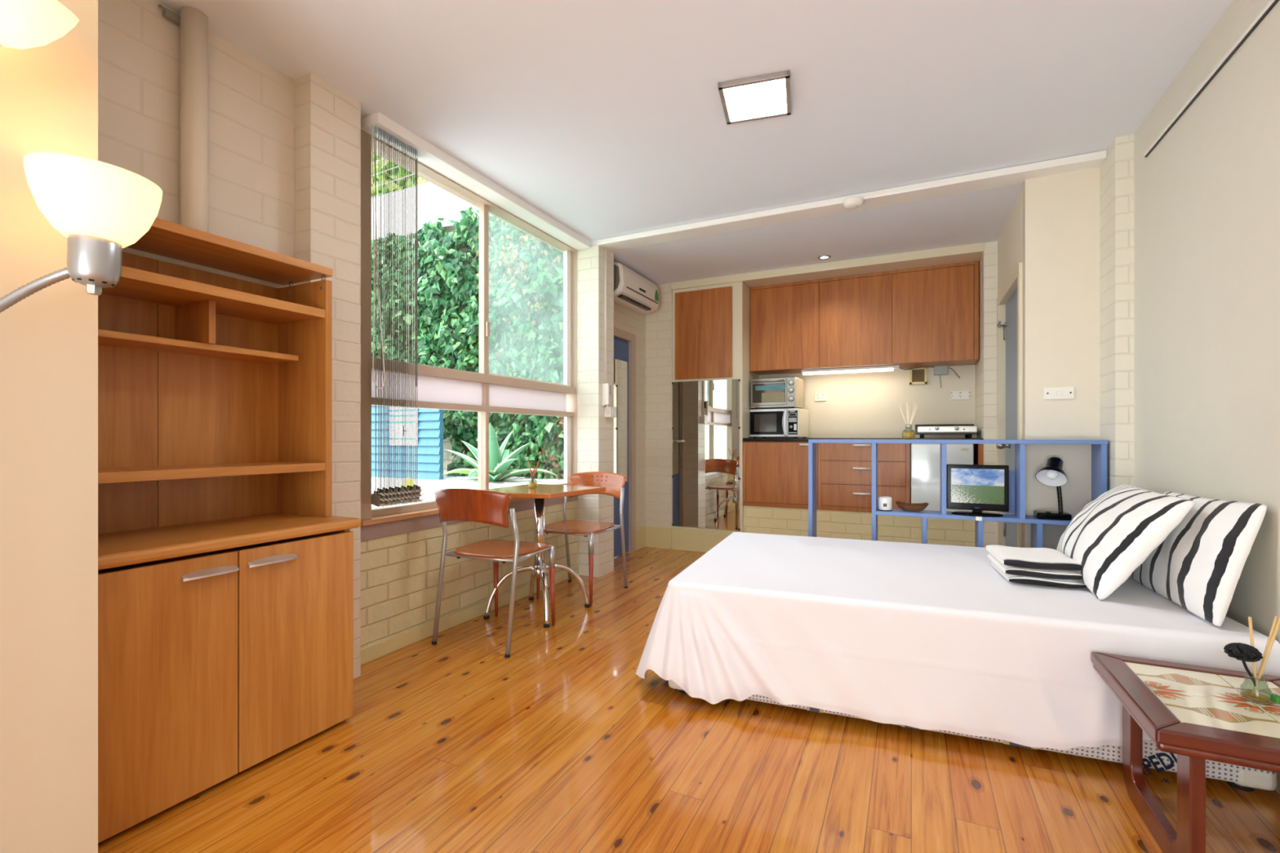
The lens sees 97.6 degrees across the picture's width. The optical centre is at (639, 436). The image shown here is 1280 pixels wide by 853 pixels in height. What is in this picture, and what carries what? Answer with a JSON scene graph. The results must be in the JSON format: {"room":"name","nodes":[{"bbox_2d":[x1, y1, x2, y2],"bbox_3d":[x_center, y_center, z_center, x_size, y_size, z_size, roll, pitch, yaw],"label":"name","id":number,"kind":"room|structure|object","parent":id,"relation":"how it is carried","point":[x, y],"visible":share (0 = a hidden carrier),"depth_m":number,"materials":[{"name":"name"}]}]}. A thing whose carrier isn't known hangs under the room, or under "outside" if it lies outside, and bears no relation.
{"room":"studio apartment","nodes":[
{"label":"studio apartment","id":0,"kind":"room"},
{"bbox_2d":[0,0,97,852],"bbox_3d":[-1.940,-0.210,0.007,0.100,2.520,2.924,0,0,26],"label":"wall","id":1,"kind":"structure","parent":0,"point":[49,92],"depth_m":1.22,"materials":[{"name":"beige paint"}]},
{"bbox_2d":[293,72,360,678],"bbox_3d":[-1.378,-0.210,2.443,0.252,2.520,0.290,0,0,26],"label":"wall pier","id":2,"kind":"object","parent":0,"point":[327,120],"visible":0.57,"depth_m":2.37,"materials":[{"name":"brick"}]},
{"bbox_2d":[97,0,577,648],"bbox_3d":[-1.203,-0.210,2.932,0.143,2.520,3.032,0,0,26],"label":"wall","id":3,"kind":"structure","parent":0,"point":[251,102],"depth_m":2.14,"materials":[{"name":"brick"}]},
{"bbox_2d":[158,4,208,232],"bbox_3d":[-1.564,-1.063,1.925,0.081,0.812,0.129,0,0,26],"label":"drain pipe","id":4,"kind":"object","parent":3,"relation":"attached to","point":[193,23],"visible":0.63,"depth_m":1.92,"materials":[{"name":"beige paint"}]},
{"bbox_2d":[360,129,577,542],"bbox_3d":[-0.922,-0.493,3.449,0.138,1.954,1.928,0,0,26],"label":"window","id":5,"kind":"structure","parent":3,"relation":"in","point":[483,392],"depth_m":3.28,"materials":[{"name":"paint"}]},
{"bbox_2d":[360,111,590,506],"bbox_3d":[-0.834,-0.574,3.390,0.121,1.791,1.872,0,0,26],"label":"vertical blind","id":6,"kind":"object","parent":5,"relation":"attached to","point":[381,127],"visible":1,"depth_m":2.69,"materials":[{"name":"white"}]},
{"bbox_2d":[360,525,645,665],"bbox_3d":[-0.619,0.950,3.962,0.012,0.200,3.105,0,0,26],"label":"baseboard","id":7,"kind":"structure","parent":3,"relation":"attached to","point":[377,650],"depth_m":3.07,"materials":[{"name":"yellow paint"}]},
{"bbox_2d":[371,182,496,239],"bbox_3d":[-3.132,-2.540,6.734,6.500,0.520,0.300,0,0,26],"label":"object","id":8,"kind":"object","parent":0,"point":[434,202],"visible":0.03,"depth_m":6.20,"materials":[{"name":"concrete"}]},
{"bbox_2d":[371,158,429,198],"bbox_3d":[-2.915,-3.410,6.607,6.000,1.220,0.040,0,0,26],"label":"pergola","id":9,"kind":"object","parent":8,"relation":"on","point":[384,158],"visible":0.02,"depth_m":6.61,"materials":[{"name":"grey"}]},
{"bbox_2d":[577,244,613,577],"bbox_3d":[-0.406,-0.210,4.364,0.330,2.520,0.236,0,0,26],"label":"wall pier","id":10,"kind":"object","parent":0,"point":[595,432],"visible":0.61,"depth_m":4.24,"materials":[{"name":"brick"}]},
{"bbox_2d":[601,248,610,413],"bbox_3d":[-0.250,-0.801,4.248,0.057,1.258,0.070,0,0,26],"label":"conduit","id":11,"kind":"object","parent":10,"relation":"attached to","point":[606,387],"visible":1,"depth_m":4.26,"materials":[{"name":"white plastic"}]},
{"bbox_2d":[604,406,616,417],"bbox_3d":[-0.225,-0.189,4.294,0.058,0.080,0.100,0,0,26],"label":"wall box","id":12,"kind":"object","parent":10,"relation":"attached to","point":[612,411],"visible":0.98,"depth_m":4.26,"materials":[{"name":"white plastic"}]},
{"bbox_2d":[645,283,672,527],"bbox_3d":[0.143,-0.195,5.401,0.418,2.490,0.150,0,0,26],"label":"wall","id":13,"kind":"structure","parent":0,"point":[659,323],"depth_m":5.30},
{"bbox_2d":[613,302,645,528],"bbox_3d":[-0.226,-0.195,4.953,0.143,2.490,0.978,0,0,26],"label":"wall","id":14,"kind":"structure","parent":13,"relation":"in","point":[625,319],"depth_m":5.25,"materials":[{"name":"beige paint"}]},
{"bbox_2d":[613,327,635,552],"bbox_3d":[-0.249,0.058,4.830,0.108,1.985,0.739,0,0,26],"label":"door frame","id":15,"kind":"structure","parent":14,"relation":"in","point":[620,334],"depth_m":5.09,"materials":[{"name":"paint"}]},
{"bbox_2d":[613,337,628,557],"bbox_3d":[-0.218,0.090,4.790,0.129,1.903,0.629,0,0,26],"label":"door","id":16,"kind":"structure","parent":15,"relation":"in","point":[620,347],"depth_m":4.97,"materials":[{"name":"blue metal"}]},
{"bbox_2d":[613,358,627,482],"bbox_3d":[-0.233,-0.135,4.805,0.006,1.080,0.550,0,0,26],"label":"glass pane","id":17,"kind":"object","parent":16,"relation":"attached to","point":[620,367],"visible":0.44,"depth_m":4.93,"materials":[{"name":"white glass"}]},
{"bbox_2d":[613,262,658,314],"bbox_3d":[-0.073,-1.275,4.856,0.213,0.279,0.719,0,0,26],"label":"air conditioner","id":18,"kind":"object","parent":14,"relation":"attached to","point":[633,291],"visible":0.8,"depth_m":4.74,"materials":[{"name":"beige plastic"}]},
{"bbox_2d":[645,525,671,549],"bbox_3d":[0.173,0.950,5.297,0.275,0.200,0.012,0,0,26],"label":"baseboard","id":19,"kind":"structure","parent":13,"relation":"attached to","point":[660,537],"depth_m":5.29,"materials":[{"name":"yellow paint"}]},
{"bbox_2d":[97,546,1279,852],"bbox_3d":[0.268,1.090,1.703,4.200,0.080,7.900,0,0,26],"label":"floor","id":20,"kind":"structure","parent":0,"point":[454,744],"depth_m":1.73,"materials":[{"name":"orange wood"}]},
{"bbox_2d":[0,0,162,313],"bbox_3d":[-1.232,0.060,1.036,0.280,1.981,0.534,0,0,26],"label":"floor lamp","id":21,"kind":"object","parent":20,"relation":"on","point":[102,209],"visible":1,"depth_m":1.11,"materials":[{"name":"white glass"}]},
{"bbox_2d":[97,217,361,843],"bbox_3d":[-1.402,0.205,1.817,0.459,1.689,0.812,0,0,26],"label":"bookcase","id":22,"kind":"object","parent":20,"relation":"on","point":[225,564],"depth_m":1.83,"materials":[{"name":"brown wood"}]},
{"bbox_2d":[97,328,297,364],"bbox_3d":[-1.528,-0.297,1.845,0.187,0.020,0.698,0,0,26],"label":"shelf","id":23,"kind":"object","parent":22,"relation":"attached to","point":[200,349],"depth_m":1.86,"materials":[{"name":"brown wood"}]},
{"bbox_2d":[97,461,325,484],"bbox_3d":[-1.474,0.113,1.839,0.290,0.029,0.735,0,0,26],"label":"shelf","id":24,"kind":"object","parent":22,"relation":"attached to","point":[124,472],"depth_m":1.81,"materials":[{"name":"brown wood"}]},
{"bbox_2d":[102,266,324,324],"bbox_3d":[-1.474,-0.463,1.839,0.288,0.031,0.735,0,0,26],"label":"shelf","id":25,"kind":"object","parent":22,"relation":"attached to","point":[135,286],"depth_m":1.84,"materials":[{"name":"brown wood"}]},
{"bbox_2d":[97,512,361,569],"bbox_3d":[-1.411,0.320,1.821,0.441,0.036,0.812,0,0,26],"label":"countertop","id":26,"kind":"structure","parent":22,"relation":"on","point":[119,548],"depth_m":1.74,"materials":[{"name":"brown wood"}]},
{"bbox_2d":[431,488,555,657],"bbox_3d":[-0.757,0.651,2.953,0.469,0.800,0.532,0,0,22],"label":"dining chair","id":27,"kind":"object","parent":20,"relation":"on","point":[488,507],"visible":1,"depth_m":2.78,"materials":[{"name":"brown wood"}]},
{"bbox_2d":[484,484,605,627],"bbox_3d":[-0.599,0.679,3.283,0.574,0.742,0.649,0,0,26],"label":"dining table","id":28,"kind":"object","parent":20,"relation":"on","point":[538,569],"visible":0.96,"depth_m":3.31,"materials":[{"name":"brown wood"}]},
{"bbox_2d":[528,460,539,487],"bbox_3d":[-0.643,0.225,3.363,0.109,0.165,0.059,0,0,26],"label":"reed diffuser","id":29,"kind":"object","parent":28,"relation":"on","point":[532,484],"visible":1,"depth_m":3.35,"materials":[{"name":"orange wood"}]},
{"bbox_2d":[536,471,627,605],"bbox_3d":[-0.384,0.651,3.782,0.469,0.800,0.532,0,0,22],"label":"dining chair","id":30,"kind":"object","parent":20,"relation":"on","point":[614,483],"visible":0.87,"depth_m":3.86,"materials":[{"name":"brown wood"}]},
{"bbox_2d":[671,281,759,552],"bbox_3d":[0.731,-0.162,5.362,0.670,2.424,0.628,0,0,26],"label":"tall cabinet","id":31,"kind":"object","parent":20,"relation":"on","point":[711,324],"visible":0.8,"depth_m":5.07,"materials":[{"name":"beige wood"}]},
{"bbox_2d":[671,378,740,530],"bbox_3d":[0.593,0.160,5.093,0.651,1.344,0.012,0,0,26],"label":"wall mirror","id":32,"kind":"object","parent":31,"relation":"attached to","point":[706,478],"visible":1,"depth_m":5.09,"materials":[{"name":"white mirror"}]},
{"bbox_2d":[808,439,1108,547],"bbox_3d":[1.736,0.533,3.216,1.465,1.034,0.179,0,0,26],"label":"shelf unit","id":33,"kind":"object","parent":20,"relation":"on","point":[1099,447],"visible":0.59,"depth_m":3.13,"materials":[{"name":"blue paint"}]},
{"bbox_2d":[877,496,892,511],"bbox_3d":[1.452,0.396,3.318,0.078,0.080,0.080,0,0,26],"label":"candle","id":34,"kind":"object","parent":33,"relation":"on","point":[884,503],"visible":1,"depth_m":3.29,"materials":[{"name":"white wax"}]},
{"bbox_2d":[899,402,917,438],"bbox_3d":[1.577,-0.094,3.285,0.078,0.217,0.077,0,0,-7],"label":"reed diffuser","id":35,"kind":"object","parent":33,"relation":"on","point":[904,435],"visible":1,"depth_m":3.28,"materials":[{"name":"beige wood"}]},
{"bbox_2d":[895,501,928,511],"bbox_3d":[1.597,0.409,3.288,0.180,0.055,0.090,0,0,26],"label":"wooden bowl","id":36,"kind":"object","parent":33,"relation":"on","point":[912,507],"visible":1,"depth_m":3.26,"materials":[{"name":"brown wood"}]},
{"bbox_2d":[946,464,1008,516],"bbox_3d":[1.886,0.296,3.134,0.299,0.280,0.164,0,0,26],"label":"television","id":37,"kind":"object","parent":33,"relation":"on","point":[977,488],"visible":1,"depth_m":3.12,"materials":[{"name":"black plastic"}]},
{"bbox_2d":[1033,457,1071,520],"bbox_3d":[2.184,0.272,2.964,0.154,0.328,0.161,0,0,26],"label":"desk lamp","id":38,"kind":"object","parent":33,"relation":"on","point":[1052,474],"visible":1,"depth_m":2.96,"materials":[{"name":"black metal"}]},
{"bbox_2d":[668,680,1277,791],"bbox_3d":[1.210,0.835,2.546,1.857,0.471,1.293,0,0,21],"label":"bed","id":39,"kind":"object","parent":20,"relation":"on","point":[1242,778],"visible":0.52,"depth_m":1.71,"materials":[{"name":"fabric"}]},
{"bbox_2d":[635,532,1279,750],"bbox_3d":[1.122,0.809,2.539,2.010,0.452,1.404,0,0,21],"label":"sheet","id":40,"kind":"object","parent":39,"relation":"on","point":[922,636],"visible":0.82,"depth_m":2.00,"materials":[{"name":"white fabric"}]},
{"bbox_2d":[986,544,1086,588],"bbox_3d":[1.633,0.534,2.327,0.272,0.099,0.360,0,0,21],"label":"blanket","id":41,"kind":"object","parent":40,"relation":"on","point":[1044,566],"visible":1,"depth_m":2.21,"materials":[{"name":"white fabric"}]},
{"bbox_2d":[1056,484,1195,600],"bbox_3d":[1.931,0.398,2.293,0.310,0.372,0.816,0,0,26],"label":"pillow","id":42,"kind":"object","parent":40,"relation":"on","point":[1115,532],"visible":0.94,"depth_m":2.04,"materials":[{"name":"white fabric"}]},
{"bbox_2d":[1131,491,1266,626],"bbox_3d":[1.958,0.394,2.019,0.149,0.380,0.718,0,0,26],"label":"pillow","id":43,"kind":"object","parent":40,"relation":"on","point":[1198,566],"visible":0.77,"depth_m":1.82,"materials":[{"name":"white fabric"}]},
{"bbox_2d":[1090,652,1279,852],"bbox_3d":[1.495,0.859,1.415,0.450,0.383,0.520,0,0,26],"label":"coffee table","id":44,"kind":"object","parent":20,"relation":"on","point":[1196,713],"visible":0.96,"depth_m":1.39,"materials":[{"name":"brown wood"}]},
{"bbox_2d":[1223,616,1279,703],"bbox_3d":[1.559,0.561,1.425,0.105,0.214,0.069,0,0,42],"label":"reed diffuser","id":45,"kind":"object","parent":44,"relation":"on","point":[1244,652],"visible":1,"depth_m":1.42,"materials":[{"name":"beige wood"}]},
{"bbox_2d":[1240,674,1272,703],"bbox_3d":[1.568,0.638,1.426,0.056,0.060,0.055,0,0,26],"label":"bottle","id":46,"kind":"object","parent":45,"relation":"attached to","point":[1255,695],"depth_m":1.42,"materials":[{"name":"clear glass"}]},
{"bbox_2d":[156,0,1232,284],"bbox_3d":[0.349,-1.505,1.664,4.020,0.130,7.900,0,0,26],"label":"ceiling","id":47,"kind":"structure","parent":0,"point":[606,117],"depth_m":2.36,"materials":[{"name":"white paint"}]},
{"bbox_2d":[718,70,791,124],"bbox_3d":[0.502,-1.459,2.422,0.288,0.022,0.288,0,0,16],"label":"recessed light","id":48,"kind":"object","parent":47,"relation":"in","point":[765,96],"visible":1,"depth_m":2.40,"materials":[{"name":"silver metal"}]},
{"bbox_2d":[723,79,786,121],"bbox_3d":[0.502,-1.456,2.422,0.252,0.008,0.252,0,0,16],"label":"diffuser","id":49,"kind":"object","parent":48,"relation":"attached to","point":[759,100],"depth_m":2.41,"materials":[{"name":"white plastic"}]},
{"bbox_2d":[817,255,831,260],"bbox_3d":[1.477,-1.436,4.488,0.100,0.008,0.100,0,0,26],"label":"recessed light","id":50,"kind":"object","parent":47,"relation":"in","point":[822,257],"visible":1,"depth_m":4.49,"materials":[{"name":"silver metal"}]},
{"bbox_2d":[597,150,1106,251],"bbox_3d":[1.075,-1.448,3.598,3.005,0.040,0.185,0,0,26],"label":"ceiling beam","id":51,"kind":"structure","parent":47,"relation":"attached to","point":[1013,175],"depth_m":3.41,"materials":[{"name":"white paint"}]},
{"bbox_2d":[842,195,864,208],"bbox_3d":[1.292,-1.409,3.391,0.124,0.042,0.124,0,0,26],"label":"smoke detector","id":52,"kind":"object","parent":51,"relation":"attached to","point":[852,202],"visible":1,"depth_m":3.36,"materials":[{"name":"white plastic"}]},
{"bbox_2d":[671,242,984,289],"bbox_3d":[1.561,-1.407,4.988,2.510,0.065,0.660,0,0,26],"label":"beam","id":53,"kind":"structure","parent":0,"point":[970,252],"depth_m":4.60,"materials":[{"name":"beige paint"}]},
{"bbox_2d":[743,505,974,546],"bbox_3d":[1.867,0.831,4.840,1.826,0.438,0.580,0,0,26],"label":"wall","id":54,"kind":"structure","parent":0,"point":[757,519],"depth_m":4.57,"materials":[{"name":"yellow brick"}]},
{"bbox_2d":[743,441,817,509],"bbox_3d":[1.319,0.326,5.070,0.638,0.569,0.603,0,0,26],"label":"base cabinet","id":55,"kind":"object","parent":54,"relation":"on","point":[775,473],"visible":0.79,"depth_m":4.84,"materials":[{"name":"brown wood"}]},
{"bbox_2d":[742,437,983,441],"bbox_3d":[1.861,0.025,4.827,1.825,0.030,0.606,0,0,26],"label":"countertop","id":56,"kind":"structure","parent":55,"relation":"on","point":[749,439],"depth_m":4.77,"materials":[{"name":"black stone"}]},
{"bbox_2d":[750,408,808,438],"bbox_3d":[1.288,-0.121,5.182,0.443,0.262,0.386,0,0,32],"label":"microwave oven","id":57,"kind":"object","parent":56,"relation":"on","point":[786,422],"visible":0.98,"depth_m":5.04,"materials":[{"name":"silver metal"}]},
{"bbox_2d":[750,377,804,408],"bbox_3d":[1.258,-0.390,5.154,0.410,0.276,0.344,0,0,32],"label":"toaster oven","id":58,"kind":"object","parent":57,"relation":"on","point":[788,392],"visible":0.98,"depth_m":5.04,"materials":[{"name":"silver metal"}]},
{"bbox_2d":[761,391,784,402],"bbox_3d":[1.195,-0.356,5.027,0.213,0.085,0.002,0,0,32],"label":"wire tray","id":59,"kind":"object","parent":58,"relation":"on","point":[779,396],"depth_m":5.03,"materials":[{"name":"metal"}]},
{"bbox_2d":[915,423,977,438],"bbox_3d":[2.463,-0.048,4.518,0.435,0.115,0.371,0,0,26],"label":"gas cooktop","id":60,"kind":"object","parent":56,"relation":"in","point":[968,430],"visible":0.97,"depth_m":4.40,"materials":[{"name":"silver metal"}]},
{"bbox_2d":[817,443,910,512],"bbox_3d":[1.920,0.326,4.779,0.692,0.569,0.603,0,0,26],"label":"drawer unit","id":61,"kind":"object","parent":54,"relation":"on","point":[844,469],"visible":0.81,"depth_m":4.55,"materials":[{"name":"brown wood"}]},
{"bbox_2d":[911,443,973,511],"bbox_3d":[2.426,0.332,4.530,0.421,0.559,0.570,0,0,26],"label":"fridge","id":62,"kind":"object","parent":54,"relation":"on","point":[925,457],"visible":0.43,"depth_m":4.31,"materials":[{"name":"white metal"}]},
{"bbox_2d":[973,444,982,511],"bbox_3d":[2.668,0.326,4.437,0.031,0.569,0.568,0,0,26],"label":"end panel","id":63,"kind":"object","parent":54,"relation":"on","point":[978,448],"visible":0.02,"depth_m":4.19,"materials":[{"name":"brown wood"}]},
{"bbox_2d":[759,364,975,438],"bbox_3d":[1.588,-0.195,5.354,3.000,2.490,0.098,0,0,26],"label":"wall","id":64,"kind":"structure","parent":0,"point":[858,405],"depth_m":5.01,"materials":[{"name":"beige paint"}]},
{"bbox_2d":[814,392,826,401],"bbox_3d":[1.690,-0.371,5.240,0.110,0.075,0.014,0,0,26],"label":"power outlet","id":65,"kind":"object","parent":64,"relation":"attached to","point":[818,397],"visible":1,"depth_m":5.24,"materials":[{"name":"white plastic"}]},
{"bbox_2d":[750,261,978,375],"bbox_3d":[1.912,-0.992,4.940,1.816,0.773,0.359,0,0,26],"label":"upper cabinet","id":66,"kind":"object","parent":64,"relation":"attached to","point":[925,316],"visible":1,"depth_m":4.73,"materials":[{"name":"brown wood"}]},
{"bbox_2d":[801,364,899,375],"bbox_3d":[1.832,-0.583,4.912,0.801,0.044,0.060,0,0,26],"label":"strip light","id":67,"kind":"object","parent":66,"relation":"attached to","point":[880,368],"visible":1,"depth_m":4.89,"materials":[{"name":"white plastic"}]},
{"bbox_2d":[909,367,927,384],"bbox_3d":[2.425,-0.533,4.879,0.141,0.152,0.022,0,0,26],"label":"air vent","id":68,"kind":"object","parent":64,"relation":"in","point":[918,375],"visible":0.94,"depth_m":4.88,"materials":[{"name":"beige"}]},
{"bbox_2d":[911,368,924,382],"bbox_3d":[2.426,-0.533,4.883,0.101,0.112,0.012,0,0,26],"label":"grille","id":69,"kind":"object","parent":68,"relation":"attached to","point":[917,375],"depth_m":4.88,"materials":[{"name":"brown metal"}]},
{"bbox_2d":[899,365,959,387],"bbox_3d":[2.450,-0.529,4.787,0.528,0.218,0.094,0,0,-1],"label":"junction box","id":70,"kind":"object","parent":64,"relation":"attached to","point":[940,371],"visible":0.86,"depth_m":4.77,"materials":[{"name":"grey plastic"}]},
{"bbox_2d":[950,391,970,399],"bbox_3d":[2.714,-0.351,4.744,0.155,0.075,0.014,0,0,26],"label":"power outlet","id":71,"kind":"object","parent":64,"relation":"attached to","point":[954,395],"visible":1,"depth_m":4.74,"materials":[{"name":"white plastic"}]},
{"bbox_2d":[910,443,911,502],"bbox_3d":[2.571,0.327,4.802,0.457,0.567,0.025,0,0,26],"label":"wall niche","id":72,"kind":"object","parent":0,"point":[910,443],"visible":0.07,"depth_m":4.89,"materials":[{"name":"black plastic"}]},
{"bbox_2d":[975,240,997,547],"bbox_3d":[2.742,-0.195,4.423,0.112,2.490,0.650,0,0,26],"label":"wall column","id":73,"kind":"structure","parent":0,"point":[986,365],"depth_m":4.14,"materials":[{"name":"brick"}]},
{"bbox_2d":[997,183,1023,547],"bbox_3d":[2.577,-0.195,3.913,0.085,2.490,1.710,0,0,26],"label":"wall","id":74,"kind":"structure","parent":0,"point":[1011,240],"depth_m":3.45,"materials":[{"name":"beige paint"}]},
{"bbox_2d":[995,289,1017,546],"bbox_3d":[2.397,0.056,3.619,0.118,1.973,0.797,0,0,26],"label":"door","id":75,"kind":"structure","parent":74,"relation":"in","point":[1010,326],"depth_m":3.75,"materials":[{"name":"paint"}]},
{"bbox_2d":[996,262,1022,547],"bbox_3d":[2.411,0.025,3.610,0.080,2.050,0.910,0,0,26],"label":"trim","id":76,"kind":"structure","parent":74,"relation":"attached to","point":[1014,283],"depth_m":3.97,"materials":[{"name":"beige"}]},
{"bbox_2d":[1023,167,1099,550],"bbox_3d":[2.396,-0.210,3.032,0.525,2.520,0.055,0,0,26],"label":"wall panel","id":77,"kind":"object","parent":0,"point":[1061,211],"visible":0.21,"depth_m":3.05,"materials":[{"name":"beige paint"}]},
{"bbox_2d":[1044,386,1074,399],"bbox_3d":[2.281,-0.238,3.049,0.136,0.068,0.015,0,0,26],"label":"light switch","id":78,"kind":"object","parent":77,"relation":"attached to","point":[1050,393],"visible":1,"depth_m":3.04,"materials":[{"name":"white plastic"}]},
{"bbox_2d":[1057,390,1062,395],"bbox_3d":[2.281,-0.239,3.043,0.024,0.026,0.005,0,0,26],"label":"rocker switch","id":79,"kind":"object","parent":78,"relation":"attached to","point":[1059,392],"depth_m":3.04,"materials":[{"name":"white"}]},
{"bbox_2d":[1099,134,1133,491],"bbox_3d":[2.481,-0.210,2.829,0.195,2.520,0.266,0,0,26],"label":"wall pier","id":80,"kind":"object","parent":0,"point":[1117,171],"visible":0.29,"depth_m":2.75,"materials":[{"name":"brick"}]},
{"bbox_2d":[1133,0,1279,793],"bbox_3d":[1.195,-0.210,0.089,0.120,2.520,5.800,0,0,26],"label":"wall","id":81,"kind":"structure","parent":0,"point":[1206,197],"depth_m":1.98,"materials":[{"name":"grey paint"}]},
{"bbox_2d":[1144,0,1279,157],"bbox_3d":[1.165,-1.294,0.175,0.009,0.019,5.330,0,0,26],"label":"trim","id":82,"kind":"structure","parent":81,"relation":"attached to","point":[1272,3],"depth_m":1.97,"materials":[{"name":"white"}]},
{"label":"outside","id":83,"kind":"structure","parent":0,"visible":0},
{"bbox_2d":[371,474,564,507],"bbox_3d":[-3.903,0.527,5.080,6.550,0.245,3.750,0,0,26],"label":"ground","id":84,"kind":"structure","parent":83,"point":[429,486],"depth_m":4.93,"materials":[{"name":"white concrete"}]},
{"bbox_2d":[401,477,412,487],"bbox_3d":[-1.696,0.354,4.095,0.089,0.112,0.089,0,0,26],"label":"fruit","id":85,"kind":"object","parent":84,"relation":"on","point":[407,477],"visible":0.23,"depth_m":4.07,"materials":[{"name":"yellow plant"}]},
{"bbox_2d":[371,405,443,479],"bbox_3d":[-2.465,-0.003,5.568,1.355,0.825,0.080,0,0,26],"label":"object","id":86,"kind":"object","parent":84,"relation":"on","point":[430,421],"visible":0.23,"depth_m":5.36,"materials":[{"name":"blue wood"}]},
{"bbox_2d":[389,407,417,445],"bbox_3d":[-2.307,-0.103,5.447,0.389,0.373,0.012,0,0,26],"label":"notice","id":87,"kind":"object","parent":86,"relation":"attached to","point":[389,407],"visible":0.48,"depth_m":5.44,"materials":[{"name":"white paper"}]},
{"bbox_2d":[376,219,564,478],"bbox_3d":[-3.127,-0.815,6.743,6.500,2.930,0.180,0,0,26],"label":"brick wall","id":88,"kind":"structure","parent":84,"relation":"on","point":[447,455],"depth_m":6.13,"materials":[{"name":"white brick"}]},
{"bbox_2d":[371,206,564,479],"bbox_3d":[-2.013,-0.899,5.912,3.892,2.940,0.580,0,0,26],"label":"ivy","id":89,"kind":"object","parent":88,"relation":"attached to","point":[533,355],"visible":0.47,"depth_m":5.70,"materials":[{"name":"green plant"}]},
{"bbox_2d":[442,422,557,481],"bbox_3d":[-1.306,0.155,5.156,1.121,0.559,0.864,0,0,26],"label":"agave","id":90,"kind":"object","parent":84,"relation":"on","point":[500,462],"visible":0.76,"depth_m":5.03,"materials":[{"name":"green plant"}]},
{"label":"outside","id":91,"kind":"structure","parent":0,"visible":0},
{"bbox_2d":[371,152,430,199],"bbox_3d":[-2.552,-3.802,7.381,6.424,3.761,2.322,0,0,26],"label":"foliage","id":92,"kind":"object","parent":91,"point":[420,180],"visible":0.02,"depth_m":7.41,"materials":[{"name":"green plant"}]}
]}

